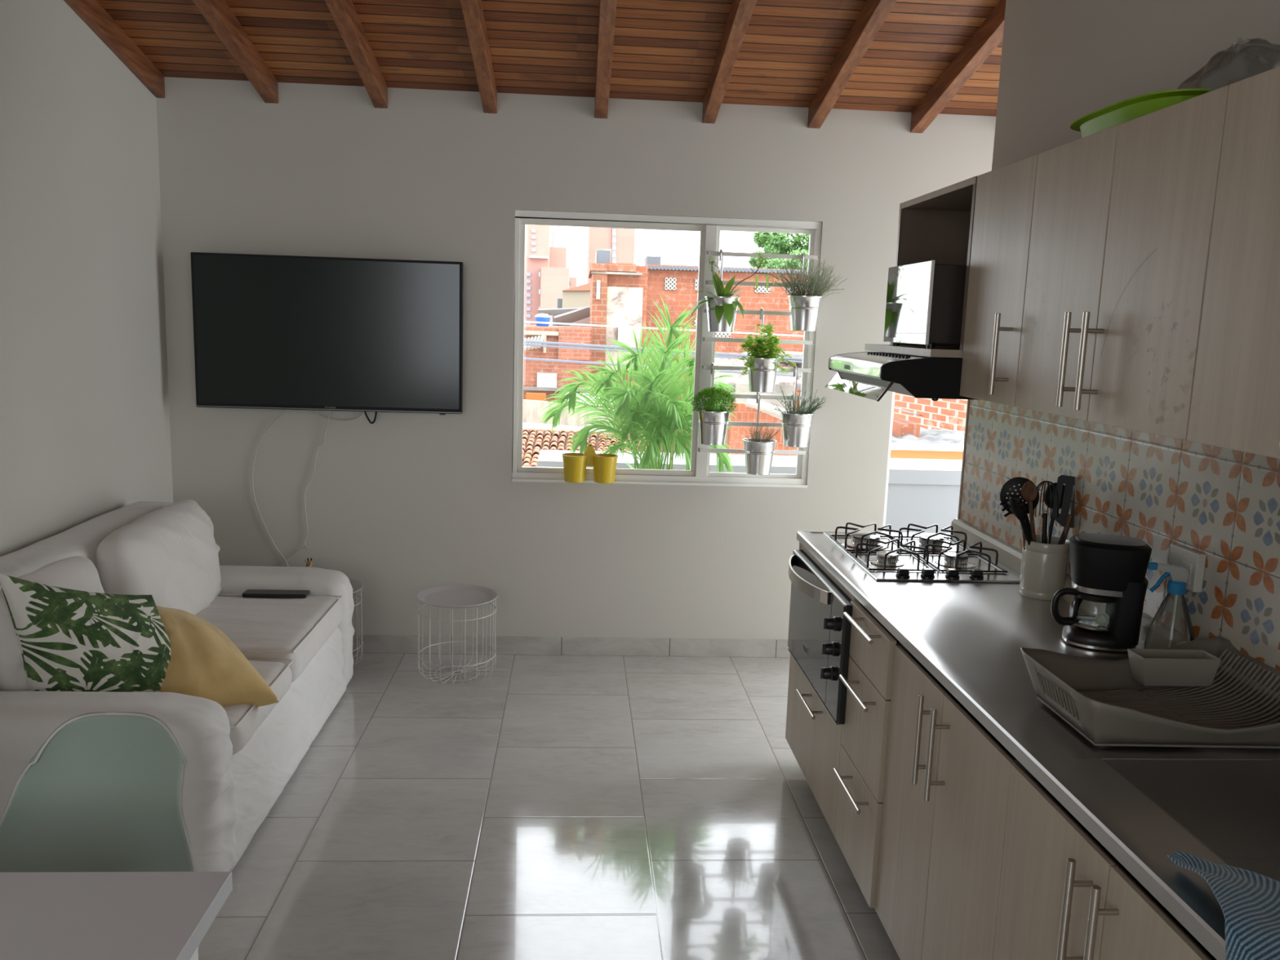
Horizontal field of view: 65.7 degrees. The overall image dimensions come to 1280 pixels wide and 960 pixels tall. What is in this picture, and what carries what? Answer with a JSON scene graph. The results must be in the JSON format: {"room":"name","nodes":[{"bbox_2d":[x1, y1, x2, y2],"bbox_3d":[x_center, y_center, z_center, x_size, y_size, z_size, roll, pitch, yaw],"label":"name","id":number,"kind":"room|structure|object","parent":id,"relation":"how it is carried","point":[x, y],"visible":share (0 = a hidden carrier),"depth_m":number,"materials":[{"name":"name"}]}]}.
{"room":"open-plan kitchen living room","nodes":[
{"label":"open-plan kitchen living room","id":0,"kind":"room"},
{"bbox_2d":[0,0,173,556],"bbox_3d":[-1.910,-0.726,0.794,0.120,4.200,7.030,1,9,-4],"label":"wall","id":1,"kind":"structure","parent":0,"point":[85,431],"depth_m":3.56,"materials":[{"name":"paint"}]},
{"bbox_2d":[198,653,900,959],"bbox_3d":[0.280,1.459,1.267,4.710,0.120,7.300,1,9,-4],"label":"floor","id":2,"kind":"structure","parent":0,"point":[540,806],"depth_m":3.10,"materials":[{"name":"tile"}]},
{"bbox_2d":[0,711,199,947],"bbox_3d":[-0.925,0.879,1.573,0.470,0.857,0.542,1,9,-4],"label":"shell chair","id":3,"kind":"object","parent":2,"relation":"on","point":[103,792],"visible":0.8,"depth_m":1.76,"materials":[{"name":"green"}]},
{"bbox_2d":[0,871,232,959],"bbox_3d":[-1.151,1.013,1.031,1.123,0.742,0.952,1,9,-4],"label":"dining table","id":4,"kind":"object","parent":2,"relation":"on","point":[44,915],"visible":1,"depth_m":1.37,"materials":[{"name":"grey plastic"}]},
{"bbox_2d":[0,499,354,871],"bbox_3d":[-1.585,0.581,3.353,0.882,0.833,1.689,1,9,-4],"label":"sofa","id":5,"kind":"object","parent":2,"relation":"on","point":[241,757],"visible":0.52,"depth_m":3.23,"materials":[{"name":"fabric"}]},
{"bbox_2d":[0,555,105,691],"bbox_3d":[-1.752,0.456,2.958,0.194,0.390,0.540,1,9,-4],"label":"cushion","id":6,"kind":"object","parent":5,"relation":"on","point":[80,573],"depth_m":2.91,"materials":[{"name":"fabric"}]},
{"bbox_2d":[0,573,171,692],"bbox_3d":[-1.532,0.466,2.831,0.497,0.489,0.228,-6,12,-41],"label":"leaf pillow","id":7,"kind":"object","parent":5,"relation":"on","point":[69,640],"visible":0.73,"depth_m":2.74,"materials":[{"name":"fabric"}]},
{"bbox_2d":[95,499,221,614],"bbox_3d":[-1.728,0.334,3.604,0.262,0.433,0.751,1,9,-4],"label":"cushion","id":8,"kind":"object","parent":5,"relation":"on","point":[167,552],"depth_m":3.45,"materials":[{"name":"fabric"}]},
{"bbox_2d":[155,605,279,706],"bbox_3d":[-1.377,0.535,3.019,0.580,0.264,0.287,10,12,43],"label":"pillow","id":9,"kind":"object","parent":5,"relation":"on","point":[204,662],"visible":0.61,"depth_m":2.92,"materials":[{"name":"yellow fabric"}]},
{"bbox_2d":[222,660,292,755],"bbox_3d":[-1.474,0.679,3.019,0.685,0.125,0.559,1,9,-4],"label":"seat cushion","id":10,"kind":"object","parent":5,"relation":"on","point":[246,722],"depth_m":2.99,"materials":[{"name":"fabric"}]},
{"bbox_2d":[195,595,342,682],"bbox_3d":[-1.514,0.567,3.640,0.685,0.148,0.694,1,9,-4],"label":"seat cushion","id":11,"kind":"object","parent":5,"relation":"on","point":[284,630],"depth_m":3.60,"materials":[{"name":"fabric"}]},
{"bbox_2d":[242,589,309,598],"bbox_3d":[-1.444,0.452,3.933,0.245,0.016,0.065,1,9,-4],"label":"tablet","id":12,"kind":"object","parent":5,"relation":"on","point":[249,593],"visible":1,"depth_m":3.91,"materials":[{"name":"black plastic"}]},
{"bbox_2d":[348,577,363,666],"bbox_3d":[-1.416,0.652,4.426,0.350,0.360,0.350,1,9,-4],"label":"wire side table","id":13,"kind":"object","parent":2,"relation":"on","point":[357,585],"visible":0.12,"depth_m":4.46,"materials":[{"name":"grey metal"}]},
{"bbox_2d":[348,577,363,593],"bbox_3d":[-1.410,0.483,4.399,0.350,0.018,0.350,1,9,-4],"label":"tray","id":14,"kind":"object","parent":13,"relation":"on","point":[357,585],"depth_m":4.47,"materials":[{"name":"white"}]},
{"bbox_2d":[416,584,497,684],"bbox_3d":[-0.805,0.681,4.368,0.350,0.360,0.350,1,9,-4],"label":"wire side table","id":15,"kind":"object","parent":2,"relation":"on","point":[450,596],"visible":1,"depth_m":4.35,"materials":[{"name":"grey metal"}]},
{"bbox_2d":[416,584,497,608],"bbox_3d":[-0.800,0.512,4.341,0.350,0.018,0.350,1,9,-4],"label":"tray","id":16,"kind":"object","parent":15,"relation":"on","point":[450,596],"depth_m":4.36,"materials":[{"name":"grey metal"}]},
{"bbox_2d":[785,542,860,835],"bbox_3d":[0.828,0.647,3.247,0.614,0.738,0.708,1,9,-4],"label":"base cabinet","id":17,"kind":"object","parent":2,"relation":"on","point":[812,735],"visible":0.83,"depth_m":3.19,"materials":[{"name":"beige laminate"}]},
{"bbox_2d":[786,550,852,724],"bbox_3d":[0.786,0.478,3.189,0.592,0.358,0.713,1,9,-4],"label":"oven","id":18,"kind":"object","parent":17,"relation":"in","point":[819,639],"visible":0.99,"depth_m":3.05,"materials":[{"name":"black"}]},
{"bbox_2d":[796,518,1279,959],"bbox_3d":[0.950,0.506,2.044,0.590,0.250,3.152,1,9,-4],"label":"countertop","id":19,"kind":"structure","parent":17,"relation":"on","point":[1142,806],"depth_m":1.76,"materials":[{"name":"silver metal"}]},
{"bbox_2d":[822,522,1020,582],"bbox_3d":[0.895,0.218,3.225,0.446,0.062,0.647,1,9,-4],"label":"gas hob","id":20,"kind":"object","parent":19,"relation":"in","point":[917,557],"visible":0.98,"depth_m":3.11,"materials":[{"name":"silver metal"}]},
{"bbox_2d":[1018,534,1069,600],"bbox_3d":[1.137,0.246,2.789,0.127,0.160,0.127,1,9,-4],"label":"utensil crock","id":21,"kind":"object","parent":19,"relation":"on","point":[1043,571],"visible":0.77,"depth_m":2.74,"materials":[{"name":"beige ceramic"}]},
{"bbox_2d":[1000,496,1031,545],"bbox_3d":[1.073,0.178,2.739,0.168,0.272,0.065,1,9,-4],"label":"server","id":22,"kind":"object","parent":21,"relation":"in","point":[1018,508],"visible":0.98,"depth_m":2.73,"materials":[{"name":"black plastic"}]},
{"bbox_2d":[1008,496,1026,519],"bbox_3d":[1.041,0.076,2.731,0.050,0.070,0.035,5,10,20],"label":"bowl","id":23,"kind":"object","parent":22,"relation":"on","point":[1015,508],"depth_m":2.72,"materials":[{"name":"black plastic"}]},
{"bbox_2d":[1000,476,1039,541],"bbox_3d":[1.081,0.149,2.775,0.157,0.316,0.022,3,9,4],"label":"skimmer","id":24,"kind":"object","parent":21,"relation":"in","point":[1021,481],"visible":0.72,"depth_m":2.76,"materials":[{"name":"black plastic"}]},
{"bbox_2d":[1021,480,1037,542],"bbox_3d":[1.100,0.153,2.766,0.104,0.310,0.029,-2,10,-26],"label":"wooden spoon","id":25,"kind":"object","parent":21,"relation":"in","point":[1028,490],"visible":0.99,"depth_m":2.74,"materials":[{"name":"brown wood"}]},
{"bbox_2d":[1021,480,1037,502],"bbox_3d":[1.073,0.032,2.732,0.043,0.062,0.020,1,9,-4],"label":"spoon bowl","id":26,"kind":"object","parent":25,"relation":"on","point":[1028,490],"depth_m":2.73,"materials":[{"name":"brown wood"}]},
{"bbox_2d":[1033,480,1058,543],"bbox_3d":[1.135,0.153,2.790,0.068,0.304,0.073,1,9,-4],"label":"whisk","id":27,"kind":"object","parent":21,"relation":"in","point":[1044,529],"visible":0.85,"depth_m":2.78,"materials":[{"name":"black plastic"}]},
{"bbox_2d":[1044,482,1065,543],"bbox_3d":[1.175,0.154,2.820,0.068,0.295,0.036,1,9,-4],"label":"ladle","id":28,"kind":"object","parent":21,"relation":"in","point":[1046,496],"visible":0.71,"depth_m":2.80,"materials":[{"name":"black plastic"}]},
{"bbox_2d":[1044,482,1065,509],"bbox_3d":[1.177,0.047,2.801,0.070,0.077,0.024,4,9,15],"label":"bowl","id":29,"kind":"object","parent":28,"relation":"on","point":[1046,496],"depth_m":2.80,"materials":[{"name":"black plastic"}]},
{"bbox_2d":[1052,475,1075,544],"bbox_3d":[1.190,0.148,2.779,0.120,0.323,0.048,2,9,2],"label":"slotted turner","id":30,"kind":"object","parent":21,"relation":"in","point":[1069,481],"visible":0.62,"depth_m":2.77,"materials":[{"name":"black plastic"}]},
{"bbox_2d":[1050,533,1151,653],"bbox_3d":[1.091,0.264,2.363,0.205,0.256,0.148,5,9,18],"label":"coffee maker","id":31,"kind":"object","parent":19,"relation":"on","point":[1111,570],"visible":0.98,"depth_m":2.30,"materials":[{"name":"black plastic"}]},
{"bbox_2d":[1075,612,1109,626],"bbox_3d":[1.077,0.327,2.356,0.073,0.032,0.025,6,10,25],"label":"scoop","id":32,"kind":"object","parent":31,"relation":"in","point":[1102,619],"visible":1,"depth_m":2.35,"materials":[{"name":"beige"}]},
{"bbox_2d":[1020,635,1279,748],"bbox_3d":[1.014,0.409,1.918,0.503,0.103,0.396,1,9,-4],"label":"dish rack","id":33,"kind":"object","parent":19,"relation":"on","point":[1191,710],"visible":1,"depth_m":1.94,"materials":[{"name":"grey plastic"}]},
{"bbox_2d":[1143,561,1195,648],"bbox_3d":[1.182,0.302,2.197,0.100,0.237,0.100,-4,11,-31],"label":"spray bottle","id":34,"kind":"object","parent":19,"relation":"on","point":[1177,587],"visible":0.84,"depth_m":2.20,"materials":[{"name":"clear plastic"}]},
{"bbox_2d":[1092,759,1279,959],"bbox_3d":[1.022,0.636,1.437,0.405,0.190,0.645,1,9,-4],"label":"sink basin","id":35,"kind":"object","parent":19,"relation":"in","point":[1229,809],"depth_m":1.74,"materials":[{"name":"silver metal"}]},
{"bbox_2d":[1167,851,1279,959],"bbox_3d":[0.796,0.595,1.206,0.275,0.133,0.363,1,9,-4],"label":"dish towel","id":36,"kind":"object","parent":19,"relation":"on","point":[1249,901],"visible":1,"depth_m":1.23,"materials":[{"name":"blue fabric"}]},
{"bbox_2d":[832,600,902,907],"bbox_3d":[0.861,0.737,2.717,0.614,0.728,0.363,1,9,-4],"label":"base cabinet","id":37,"kind":"object","parent":2,"relation":"on","point":[860,776],"visible":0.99,"depth_m":2.65,"materials":[{"name":"brown wood"}]},
{"bbox_2d":[875,644,1022,959],"bbox_3d":[0.899,0.824,2.204,0.600,0.720,0.669,1,9,-4],"label":"base cabinet","id":38,"kind":"object","parent":2,"relation":"on","point":[948,778],"visible":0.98,"depth_m":2.14,"materials":[{"name":"brown wood"}]},
{"bbox_2d":[992,764,1211,959],"bbox_3d":[0.940,0.930,1.542,0.600,0.720,0.669,1,9,-4],"label":"base cabinet","id":39,"kind":"object","parent":2,"relation":"on","point":[1062,896],"visible":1,"depth_m":1.59,"materials":[{"name":"brown wood"}]},
{"bbox_2d":[96,0,1002,116],"bbox_3d":[0.393,-1.925,0.709,4.710,1.739,7.360,1,9,-4],"label":"ceiling","id":40,"kind":"structure","parent":0,"point":[664,50],"depth_m":3.87,"materials":[{"name":"brown wood"}]},
{"bbox_2d":[64,0,164,97],"bbox_3d":[-1.793,-1.875,0.616,0.036,1.643,7.029,1,9,-4],"label":"ceiling beam","id":41,"kind":"structure","parent":40,"relation":"attached to","point":[91,12],"depth_m":3.80,"materials":[{"name":"brown wood"}]},
{"bbox_2d":[192,0,278,103],"bbox_3d":[-1.333,-1.864,0.646,0.057,1.643,7.029,1,9,-4],"label":"ceiling beam","id":42,"kind":"structure","parent":40,"relation":"attached to","point":[217,13],"depth_m":3.79,"materials":[{"name":"brown wood"}]},
{"bbox_2d":[324,0,387,108],"bbox_3d":[-0.873,-1.854,0.677,0.057,1.643,7.029,1,9,-4],"label":"ceiling beam","id":43,"kind":"structure","parent":40,"relation":"attached to","point":[344,13],"depth_m":3.79,"materials":[{"name":"brown wood"}]},
{"bbox_2d":[460,0,497,113],"bbox_3d":[-0.407,-1.843,0.707,0.057,1.643,7.029,1,9,-4],"label":"ceiling beam","id":44,"kind":"structure","parent":40,"relation":"attached to","point":[472,10],"depth_m":3.78,"materials":[{"name":"brown wood"}]},
{"bbox_2d":[594,0,617,118],"bbox_3d":[0.070,-1.833,0.739,0.057,1.643,7.029,1,9,-4],"label":"ceiling beam","id":45,"kind":"structure","parent":40,"relation":"attached to","point":[607,8],"depth_m":3.77,"materials":[{"name":"brown wood"}]},
{"bbox_2d":[702,0,756,123],"bbox_3d":[0.542,-1.822,0.770,0.057,1.643,7.029,1,9,-4],"label":"ceiling beam","id":46,"kind":"structure","parent":40,"relation":"attached to","point":[741,11],"depth_m":3.78,"materials":[{"name":"brown wood"}]},
{"bbox_2d":[807,0,897,128],"bbox_3d":[1.011,-1.812,0.800,0.057,1.643,7.029,1,9,-4],"label":"ceiling beam","id":47,"kind":"structure","parent":40,"relation":"attached to","point":[873,14],"depth_m":3.78,"materials":[{"name":"brown wood"}]},
{"bbox_2d":[910,0,1005,133],"bbox_3d":[1.271,-1.627,3.865,0.057,0.334,1.079,1,9,-4],"label":"ceiling beam","id":48,"kind":"structure","parent":40,"relation":"attached to","point":[989,34],"depth_m":3.87,"materials":[{"name":"brown wood"}]},
{"bbox_2d":[155,76,995,639],"bbox_3d":[0.104,-0.445,4.598,4.710,2.581,0.130,1,9,-4],"label":"wall","id":49,"kind":"structure","parent":0,"point":[401,504],"depth_m":4.46,"materials":[{"name":"paint"}]},
{"bbox_2d":[251,409,288,566],"bbox_3d":[-1.670,0.082,4.489,0.176,0.862,0.030,1,9,-4],"label":"power cord","id":50,"kind":"object","parent":49,"relation":"attached to","point":[273,422],"visible":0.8,"depth_m":4.48,"materials":[{"name":"grey plastic"}]},
{"bbox_2d":[280,410,330,566],"bbox_3d":[-1.515,0.027,4.490,0.249,0.763,0.031,1,9,-4],"label":"power cord","id":51,"kind":"object","parent":49,"relation":"attached to","point":[305,547],"visible":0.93,"depth_m":4.50,"materials":[{"name":"grey plastic"}]},
{"bbox_2d":[190,252,462,414],"bbox_3d":[-1.359,-0.637,4.362,1.152,0.669,0.094,1,9,-4],"label":"television","id":52,"kind":"object","parent":49,"relation":"attached to","point":[284,332],"visible":1,"depth_m":4.32,"materials":[{"name":"black plastic"}]},
{"bbox_2d":[352,634,790,657],"bbox_3d":[-0.494,0.784,4.688,3.263,0.088,0.009,1,9,-4],"label":"baseboard","id":53,"kind":"structure","parent":49,"relation":"attached to","point":[405,644],"depth_m":4.70,"materials":[{"name":"tile"}]},
{"bbox_2d":[511,209,822,488],"bbox_3d":[0.115,-0.582,4.533,1.382,1.216,0.105,1,9,-4],"label":"window","id":54,"kind":"structure","parent":49,"relation":"in","point":[709,228],"depth_m":4.51,"materials":[{"name":"white metal"}]},
{"bbox_2d":[561,443,617,483],"bbox_3d":[-0.229,-0.079,4.526,0.257,0.176,0.121,1,9,-4],"label":"planter","id":55,"kind":"object","parent":54,"relation":"on","point":[604,465],"visible":1,"depth_m":4.49,"materials":[{"name":"yellow ceramic"}]},
{"bbox_2d":[691,362,737,445],"bbox_3d":[0.334,-0.343,4.457,0.210,0.364,0.169,5,10,22],"label":"potted plant","id":56,"kind":"object","parent":54,"relation":"hanging from","point":[713,421],"visible":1,"depth_m":4.42,"materials":[{"name":"silver metal"}]},
{"bbox_2d":[688,248,782,332],"bbox_3d":[0.420,-0.838,4.377,0.422,0.368,0.204,1,9,-4],"label":"potted plant","id":57,"kind":"object","parent":54,"relation":"hanging from","point":[722,308],"visible":0.99,"depth_m":4.35,"materials":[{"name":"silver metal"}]},
{"bbox_2d":[742,391,780,475],"bbox_3d":[0.548,-0.212,4.494,0.177,0.367,0.174,4,9,12],"label":"bucket","id":58,"kind":"object","parent":54,"relation":"hanging from","point":[759,451],"visible":1,"depth_m":4.46,"materials":[{"name":"silver metal"}]},
{"bbox_2d":[736,307,795,392],"bbox_3d":[0.567,-0.582,4.429,0.266,0.375,0.187,3,9,8],"label":"potted plant","id":59,"kind":"object","parent":54,"relation":"hanging from","point":[762,366],"visible":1,"depth_m":4.40,"materials":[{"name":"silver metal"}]},
{"bbox_2d":[770,365,826,447],"bbox_3d":[0.719,-0.333,4.472,0.236,0.364,0.231,8,11,34],"label":"potted plant","id":60,"kind":"object","parent":54,"relation":"hanging from","point":[796,424],"visible":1,"depth_m":4.45,"materials":[{"name":"silver metal"}]},
{"bbox_2d":[769,251,847,331],"bbox_3d":[0.741,-0.835,4.373,0.356,0.352,0.255,1,9,-4],"label":"potted plant","id":61,"kind":"object","parent":54,"relation":"hanging from","point":[804,308],"visible":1,"depth_m":4.37,"materials":[{"name":"silver metal"}]},
{"bbox_2d":[882,391,894,532],"bbox_3d":[1.629,-0.184,4.737,0.937,2.122,0.115,1,9,-4],"label":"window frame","id":62,"kind":"structure","parent":49,"relation":"in","point":[893,393],"depth_m":4.67,"materials":[{"name":"white paint"}]},
{"bbox_2d":[962,0,1279,636],"bbox_3d":[1.445,-0.565,0.476,0.120,4.200,5.940,1,9,-4],"label":"wall","id":63,"kind":"structure","parent":0,"point":[1063,62],"depth_m":2.70,"materials":[{"name":"paint"}]},
{"bbox_2d":[864,176,977,358],"bbox_3d":[1.007,-0.644,3.115,0.388,0.502,0.660,1,9,-4],"label":"upper cabinet","id":64,"kind":"object","parent":63,"relation":"attached to","point":[937,225],"visible":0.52,"depth_m":3.39,"materials":[{"name":"laminate"}]},
{"bbox_2d":[824,351,979,401],"bbox_3d":[0.924,-0.328,3.120,0.539,0.128,0.604,1,9,-4],"label":"hood","id":65,"kind":"object","parent":64,"relation":"attached to","point":[868,375],"visible":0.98,"depth_m":2.83,"materials":[{"name":"silver"}]},
{"bbox_2d":[864,343,963,358],"bbox_3d":[0.999,-0.408,3.152,0.388,0.022,0.658,1,9,-4],"label":"shelf","id":66,"kind":"object","parent":64,"relation":"attached to","point":[940,350],"depth_m":3.03,"materials":[{"name":"beige metal"}]},
{"bbox_2d":[883,260,966,348],"bbox_3d":[0.987,-0.531,3.050,0.346,0.250,0.402,1,9,-4],"label":"microwave","id":67,"kind":"object","parent":64,"relation":"on","point":[925,300],"visible":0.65,"depth_m":2.88,"materials":[{"name":"grey"}]},
{"bbox_2d":[960,154,1038,406],"bbox_3d":[1.058,-0.509,2.615,0.344,0.607,0.363,1,9,-4],"label":"upper cabinet","id":68,"kind":"object","parent":63,"relation":"attached to","point":[1005,195],"visible":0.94,"depth_m":2.57,"materials":[{"name":"brown wood"}]},
{"bbox_2d":[1014,124,1118,420],"bbox_3d":[1.081,-0.452,2.257,0.344,0.607,0.354,1,9,-4],"label":"upper cabinet","id":69,"kind":"object","parent":63,"relation":"attached to","point":[1073,183],"visible":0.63,"depth_m":2.22,"materials":[{"name":"brown wood"}]},
{"bbox_2d":[1070,88,1216,137],"bbox_3d":[1.115,-0.763,2.128,0.275,0.048,0.439,1,9,-4],"label":"serving tray","id":70,"kind":"object","parent":69,"relation":"on","point":[1122,112],"visible":0.26,"depth_m":2.03,"materials":[{"name":"green plastic"}]},
{"bbox_2d":[959,399,1279,671],"bbox_3d":[1.263,0.150,1.999,0.011,0.488,3.138,1,9,-4],"label":"tile backsplash","id":71,"kind":"structure","parent":63,"relation":"attached to","point":[1221,504],"depth_m":2.35,"materials":[{"name":"multicoloured tile"}]},
{"bbox_2d":[1166,543,1206,592],"bbox_3d":[1.230,0.198,2.235,0.023,0.088,0.105,1,9,-4],"label":"wall socket","id":72,"kind":"object","parent":71,"relation":"attached to","point":[1194,561],"visible":0.75,"depth_m":2.21,"materials":[{"name":"grey plastic"}]},
{"bbox_2d":[1073,84,1229,439],"bbox_3d":[1.102,-0.395,1.908,0.344,0.607,0.346,1,9,-4],"label":"upper cabinet","id":73,"kind":"object","parent":63,"relation":"attached to","point":[1167,160],"visible":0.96,"depth_m":1.88,"materials":[{"name":"brown wood"}]},
{"bbox_2d":[1177,38,1279,88],"bbox_3d":[1.165,-0.780,1.917,0.152,0.153,0.350,1,9,-4],"label":"plastic bag","id":74,"kind":"object","parent":73,"relation":"on","point":[1252,47],"visible":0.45,"depth_m":1.95,"materials":[{"name":"grey plastic"}]},
{"bbox_2d":[1186,66,1279,458],"bbox_3d":[1.124,-0.340,1.563,0.344,0.607,0.348,1,9,-4],"label":"upper cabinet","id":75,"kind":"object","parent":63,"relation":"attached to","point":[1235,402],"visible":1,"depth_m":1.63,"materials":[{"name":"brown wood"}]},
{"bbox_3d":[1.130,0.831,5.410,11.000,0.115,0.940,1,9,-4],"label":"floor","id":76,"kind":"structure","parent":0,"visible":0},
{"bbox_2d":[538,291,743,472],"bbox_3d":[0.006,-0.104,5.145,1.087,1.730,0.866,1,9,-4],"label":"potted palm","id":77,"kind":"object","parent":76,"relation":"on","point":[662,409],"visible":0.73,"depth_m":5.05,"materials":[{"name":"green plant"}]},
{"bbox_2d":[537,449,962,533],"bbox_3d":[2.987,0.365,6.170,7.215,0.876,0.502,1,9,-4],"label":"parapet","id":78,"kind":"object","parent":76,"relation":"on","point":[923,492],"visible":0.15,"depth_m":5.81,"materials":[{"name":"grey"}]},
{"label":"outside","id":79,"kind":"structure","parent":0,"visible":0},
{"bbox_2d":[522,399,613,434],"bbox_3d":[-2.637,-0.691,26.059,3.859,2.884,0.300,1,9,-4],"label":"wall","id":80,"kind":"structure","parent":79,"point":[531,408],"depth_m":25.77,"materials":[{"name":"white paint"}]},
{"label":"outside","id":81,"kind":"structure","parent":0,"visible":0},
{"bbox_2d":[891,392,967,444],"bbox_3d":[4.990,0.285,15.718,2.965,3.966,8.667,4,9,10],"label":"wall block","id":82,"kind":"object","parent":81,"point":[915,420],"visible":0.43,"depth_m":14.96,"materials":[{"name":"orange brick"}]},
{"bbox_2d":[890,442,964,459],"bbox_3d":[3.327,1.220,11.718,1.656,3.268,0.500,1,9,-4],"label":"roof edge","id":83,"kind":"object","parent":82,"relation":"attached to","point":[898,450],"visible":0.18,"depth_m":11.32,"materials":[{"name":"brown paint"}]},
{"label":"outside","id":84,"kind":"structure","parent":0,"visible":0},
{"bbox_3d":[12.142,-10.540,124.026,360.000,0.200,233.700,1,9,-4],"label":"ground","id":85,"kind":"structure","parent":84,"visible":0},
{"bbox_2d":[524,224,568,267],"bbox_3d":[-9.396,-15.309,88.891,5.466,18.846,14.800,1,9,-4],"label":"apartment tower","id":86,"kind":"structure","parent":85,"relation":"on","point":[540,251],"depth_m":81.72,"materials":[{"name":"beige"}]},
{"bbox_2d":[524,266,577,325],"bbox_3d":[-7.755,-11.080,82.925,4.652,12.478,14.100,1,9,-4],"label":"apartment tower","id":87,"kind":"structure","parent":85,"relation":"on","point":[544,286],"depth_m":75.58,"materials":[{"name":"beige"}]},
{"bbox_2d":[523,324,592,402],"bbox_3d":[-3.039,-0.891,32.953,2.629,8.356,8.400,1,9,-4],"label":"brick building","id":88,"kind":"structure","parent":85,"relation":"on","point":[540,377],"depth_m":29.65,"materials":[{"name":"brick"}]},
{"bbox_2d":[537,305,590,326],"bbox_3d":[-3.232,-2.736,41.968,2.118,9.157,6.023,1,9,-4],"label":"house","id":89,"kind":"structure","parent":85,"relation":"on","point":[580,315],"depth_m":38.71,"materials":[{"name":"grey stone"}]},
{"bbox_2d":[557,282,591,317],"bbox_3d":[-3.621,-5.252,53.626,1.710,10.438,8.200,1,9,-4],"label":"house","id":90,"kind":"structure","parent":85,"relation":"on","point":[579,296],"depth_m":49.09,"materials":[{"name":"beige paint"}]},
{"bbox_2d":[586,226,635,283],"bbox_3d":[-3.476,-18.413,102.255,4.638,21.164,16.200,1,9,-4],"label":"apartment tower","id":91,"kind":"structure","parent":85,"relation":"on","point":[620,241],"depth_m":93.64,"materials":[{"name":"beige"}]},
{"bbox_2d":[588,248,648,435],"bbox_3d":[-1.013,-2.652,36.144,1.914,10.962,6.600,1,9,-4],"label":"building","id":92,"kind":"structure","parent":85,"relation":"on","point":[618,291],"depth_m":32.74,"materials":[{"name":"brick"}]},
{"bbox_2d":[644,256,807,453],"bbox_3d":[3.070,-3.344,41.104,6.688,11.037,10.303,1,9,-4],"label":"brick building","id":93,"kind":"structure","parent":85,"relation":"on","point":[673,283],"depth_m":35.67,"materials":[{"name":"brick"}]},
{"bbox_2d":[710,398,797,455],"bbox_3d":[2.572,0.545,22.678,2.154,4.900,1.191,1,9,-4],"label":"wall block","id":94,"kind":"object","parent":85,"relation":"on","point":[748,412],"visible":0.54,"depth_m":22.29,"materials":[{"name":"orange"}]},
{"bbox_2d":[714,351,802,419],"bbox_3d":[3.749,0.136,29.603,4.146,7.822,6.704,2,9,3],"label":"house","id":95,"kind":"structure","parent":85,"relation":"on","point":[786,383],"depth_m":26.27,"materials":[{"name":"white paint"}]},
{"bbox_2d":[746,231,808,270],"bbox_3d":[9.048,-8.089,60.059,5.505,14.843,4.644,2,9,2],"label":"tree","id":96,"kind":"object","parent":85,"relation":"on","point":[772,243],"visible":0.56,"depth_m":59.16,"materials":[{"name":"green plant"}]},
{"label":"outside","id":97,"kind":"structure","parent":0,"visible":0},
{"bbox_2d":[524,339,802,359],"bbox_3d":[0.339,-1.166,8.966,8.333,0.292,0.024,1,9,-4],"label":"overhead cable","id":98,"kind":"object","parent":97,"point":[525,341],"visible":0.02,"depth_m":8.91,"materials":[{"name":"grey plastic"}]},
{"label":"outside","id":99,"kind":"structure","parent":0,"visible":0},
{"bbox_2d":[524,342,802,363],"bbox_3d":[0.339,-1.141,8.970,8.336,0.277,0.022,1,9,-4],"label":"overhead cable","id":100,"kind":"object","parent":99,"point":[525,344],"visible":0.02,"depth_m":8.91,"materials":[{"name":"grey plastic"}]},
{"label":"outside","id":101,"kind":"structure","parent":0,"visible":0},
{"bbox_2d":[523,357,801,377],"bbox_3d":[0.340,-1.013,8.991,8.356,0.296,0.024,1,9,-4],"label":"overhead cable","id":102,"kind":"object","parent":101,"point":[524,358],"visible":0.02,"depth_m":8.93,"materials":[{"name":"grey plastic"}]},
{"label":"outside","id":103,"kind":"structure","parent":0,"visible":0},
{"bbox_2d":[524,320,803,337],"bbox_3d":[0.338,-1.356,8.936,8.299,0.170,0.016,1,9,-4],"label":"overhead cable","id":104,"kind":"object","parent":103,"point":[527,322],"visible":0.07,"depth_m":8.90,"materials":[{"name":"grey plastic"}]},
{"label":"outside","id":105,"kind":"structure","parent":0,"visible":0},
{"bbox_2d":[522,427,604,466],"bbox_3d":[-2.020,-0.367,20.834,2.741,0.788,6.580,1,9,-4],"label":"tile roof","id":106,"kind":"structure","parent":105,"point":[533,442],"depth_m":22.22,"materials":[{"name":"tile"}]},
{"bbox_2d":[522,422,604,433],"bbox_3d":[-2.154,-1.212,24.128,2.609,0.337,0.220,1,9,-4],"label":"mortar","id":107,"kind":"object","parent":106,"relation":"attached to","point":[537,426],"visible":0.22,"depth_m":24.04,"materials":[{"name":"white concrete"}]},
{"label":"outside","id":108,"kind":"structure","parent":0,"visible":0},
{"bbox_2d":[596,432,648,452],"bbox_3d":[-0.331,-0.614,20.659,1.105,0.554,5.014,2,9,-1],"label":"tile roof","id":109,"kind":"structure","parent":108,"point":[603,442],"depth_m":20.60,"materials":[{"name":"tile"}]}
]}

